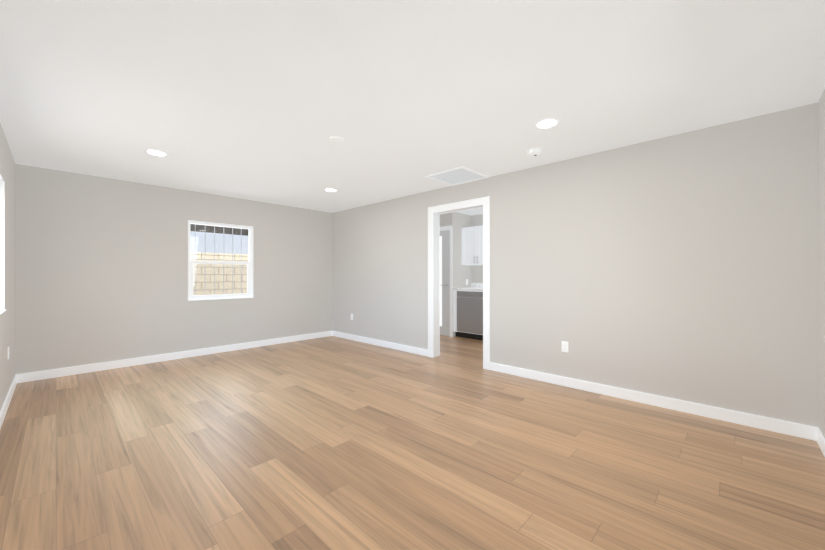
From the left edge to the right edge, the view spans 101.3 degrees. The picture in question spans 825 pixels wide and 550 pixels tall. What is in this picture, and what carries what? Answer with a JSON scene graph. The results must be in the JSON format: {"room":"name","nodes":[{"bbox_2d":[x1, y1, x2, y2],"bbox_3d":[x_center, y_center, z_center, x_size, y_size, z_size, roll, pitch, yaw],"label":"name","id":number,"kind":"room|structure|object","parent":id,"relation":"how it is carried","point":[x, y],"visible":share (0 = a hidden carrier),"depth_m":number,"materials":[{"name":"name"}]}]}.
{"room":"empty living room","nodes":[
{"label":"empty living room","id":0,"kind":"room"},
{"bbox_2d":[0,123,16,428],"bbox_3d":[-2.190,-0.051,1.571,6.475,2.620,0.139,0,0,44],"label":"wall","id":1,"kind":"structure","parent":0,"point":[7,317],"depth_m":3.21,"materials":[{"name":"beige paint"}]},
{"bbox_2d":[0,174,6,314],"bbox_3d":[-2.962,-0.254,2.320,1.790,1.130,0.112,0,0,44],"label":"window","id":2,"kind":"structure","parent":1,"relation":"in","point":[2,236],"depth_m":2.96,"materials":[{"name":"white plastic"}]},
{"bbox_2d":[15,164,331,382],"bbox_3d":[-3.040,-0.046,5.276,0.139,2.620,4.341,0,0,44],"label":"wall","id":3,"kind":"structure","parent":0,"point":[101,269],"depth_m":4.52,"materials":[{"name":"beige paint"}]},
{"bbox_2d":[190,224,248,235],"bbox_3d":[-3.127,-0.959,6.418,1.553,0.270,11.000,0,0,44],"label":"eave","id":4,"kind":"object","parent":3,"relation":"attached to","point":[229,230],"depth_m":6.20,"materials":[{"name":"grey"}]},
{"bbox_2d":[188,220,253,300],"bbox_3d":[-3.021,-0.213,5.335,0.188,1.325,1.030,0,0,44],"label":"window","id":5,"kind":"structure","parent":3,"relation":"in","point":[223,295],"depth_m":5.34,"materials":[{"name":"white plastic"}]},
{"bbox_2d":[0,335,824,549],"bbox_3d":[0.006,1.230,3.881,6.475,0.060,6.513,0,0,44],"label":"floor","id":6,"kind":"structure","parent":0,"point":[330,443],"depth_m":2.15,"materials":[{"name":"brown wood"}]},
{"bbox_2d":[453,290,458,336],"bbox_3d":[1.857,0.749,5.989,2.358,0.903,0.652,0,0,44],"label":"base cabinet","id":7,"kind":"object","parent":6,"relation":"on","point":[455,313],"depth_m":6.56,"materials":[{"name":"white wood"}]},
{"bbox_2d":[452,283,482,290],"bbox_3d":[1.853,0.228,5.986,2.358,0.134,0.663,0,0,44],"label":"countertop","id":8,"kind":"structure","parent":7,"relation":"on","point":[474,286],"depth_m":6.46,"materials":[{"name":"stone"}]},
{"bbox_2d":[457,291,482,340],"bbox_3d":[1.272,0.753,6.508,0.608,0.898,0.690,0,0,44],"label":"dishwasher","id":9,"kind":"object","parent":6,"relation":"on","point":[469,314],"visible":0.71,"depth_m":6.30,"materials":[{"name":"silver metal"}]},
{"bbox_2d":[0,0,824,215],"bbox_3d":[0.004,-1.300,3.884,6.475,0.120,6.513,0,0,44],"label":"ceiling","id":10,"kind":"structure","parent":0,"point":[260,100],"depth_m":2.19,"materials":[{"name":"paint"}]},
{"bbox_2d":[145,149,167,156],"bbox_3d":[-2.594,-1.235,3.429,0.190,0.007,0.190,0,0,44],"label":"recessed light","id":11,"kind":"object","parent":10,"relation":"in","point":[156,152],"visible":1,"depth_m":3.41,"materials":[{"name":"white plastic"}]},
{"bbox_2d":[324,188,336,191],"bbox_3d":[-1.189,-1.234,4.922,0.190,0.007,0.190,0,0,44],"label":"recessed light","id":12,"kind":"object","parent":10,"relation":"in","point":[330,190],"visible":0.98,"depth_m":4.91,"materials":[{"name":"white plastic"}]},
{"bbox_2d":[329,136,343,142],"bbox_3d":[-0.694,-1.236,3.090,0.132,0.009,0.132,0,0,44],"label":"ceiling plate","id":13,"kind":"object","parent":10,"relation":"attached to","point":[336,139],"visible":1,"depth_m":3.07,"materials":[{"name":"white plastic"}]},
{"bbox_2d":[425,166,488,185],"bbox_3d":[0.561,-1.236,4.267,0.580,0.010,0.580,0,0,44],"label":"ceiling vent","id":14,"kind":"object","parent":10,"relation":"in","point":[457,176],"visible":1,"depth_m":4.25,"materials":[{"name":"white metal"}]},
{"bbox_2d":[527,148,541,155],"bbox_3d":[1.213,-1.220,3.372,0.140,0.042,0.140,0,0,44],"label":"smoke detector","id":15,"kind":"object","parent":10,"relation":"attached to","point":[533,151],"visible":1,"depth_m":3.33,"materials":[{"name":"white plastic"}]},
{"bbox_2d":[535,118,558,128],"bbox_3d":[1.101,-1.239,2.774,0.190,0.007,0.190,0,0,44],"label":"recessed light","id":16,"kind":"object","parent":10,"relation":"in","point":[547,123],"visible":1,"depth_m":2.77,"materials":[{"name":"white plastic"}]},
{"bbox_2d":[440,212,470,336],"bbox_3d":[0.339,-0.046,7.521,1.947,2.620,0.775,0,0,44],"label":"wall","id":17,"kind":"structure","parent":0,"point":[458,222],"depth_m":6.71,"materials":[{"name":"beige paint"}]},
{"bbox_2d":[440,230,449,335],"bbox_3d":[0.375,0.156,6.905,0.933,2.075,0.067,0,0,44],"label":"door","id":18,"kind":"structure","parent":17,"relation":"in","point":[444,282],"depth_m":6.68,"materials":[{"name":"grey wood"}]},
{"bbox_2d":[440,225,451,336],"bbox_3d":[0.393,0.121,6.924,1.043,2.165,0.015,0,0,44],"label":"door frame","id":19,"kind":"structure","parent":17,"relation":"attached to","point":[443,228],"depth_m":6.58,"materials":[{"name":"white wood"}]},
{"bbox_2d":[471,214,482,287],"bbox_3d":[2.865,-0.051,5.571,4.403,2.620,0.125,0,0,44],"label":"wall","id":20,"kind":"structure","parent":0,"point":[476,270],"depth_m":6.94,"materials":[{"name":"beige paint"}]},
{"bbox_2d":[462,225,482,265],"bbox_3d":[1.345,-0.573,6.660,0.696,0.750,0.386,0,0,44],"label":"upper cabinet","id":21,"kind":"object","parent":20,"relation":"attached to","point":[472,245],"visible":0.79,"depth_m":6.61,"materials":[{"name":"white wood"}]},
{"bbox_2d":[332,102,818,440],"bbox_3d":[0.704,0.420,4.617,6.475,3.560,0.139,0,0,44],"label":"wall","id":22,"kind":"structure","parent":0,"point":[684,266],"depth_m":3.13,"materials":[{"name":"beige paint"}]},
{"bbox_2d":[428,196,489,369],"bbox_3d":[0.653,0.103,4.676,1.028,2.195,0.161,0,0,44],"label":"door frame","id":23,"kind":"structure","parent":22,"relation":"attached to","point":[484,202],"depth_m":4.91,"materials":[{"name":"white wood"}]},
{"bbox_2d":[562,341,567,351],"bbox_3d":[1.642,0.773,3.644,0.070,0.114,0.009,0,0,44],"label":"outlet","id":24,"kind":"object","parent":22,"relation":"attached to","point":[564,346],"visible":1,"depth_m":3.64,"materials":[{"name":"white plastic"}]},
{"bbox_2d":[818,89,824,437],"bbox_3d":[2.307,-0.054,1.696,0.125,2.620,6.513,0,0,44],"label":"wall","id":25,"kind":"structure","parent":0,"point":[821,167],"depth_m":2.35,"materials":[{"name":"beige paint"}]},
{"bbox_2d":[816,427,824,456],"bbox_3d":[1.510,1.145,0.955,0.014,0.100,4.091,0,0,44],"label":"baseboard","id":26,"kind":"structure","parent":25,"relation":"attached to","point":[820,439],"depth_m":2.31,"materials":[{"name":"white"}]},
{"label":"outside","id":27,"kind":"structure","parent":0,"visible":0},
{"bbox_3d":[-2.320,1.397,7.719,34.000,0.060,36.000,0,0,44],"label":"ground","id":28,"kind":"structure","parent":27,"visible":0},
{"bbox_2d":[190,252,248,294],"bbox_3d":[-5.118,0.386,9.687,0.230,1.970,25.000,0,0,44],"label":"brick wall","id":29,"kind":"structure","parent":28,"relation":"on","point":[211,258],"depth_m":9.31,"materials":[{"name":"beige brick"}]}
]}

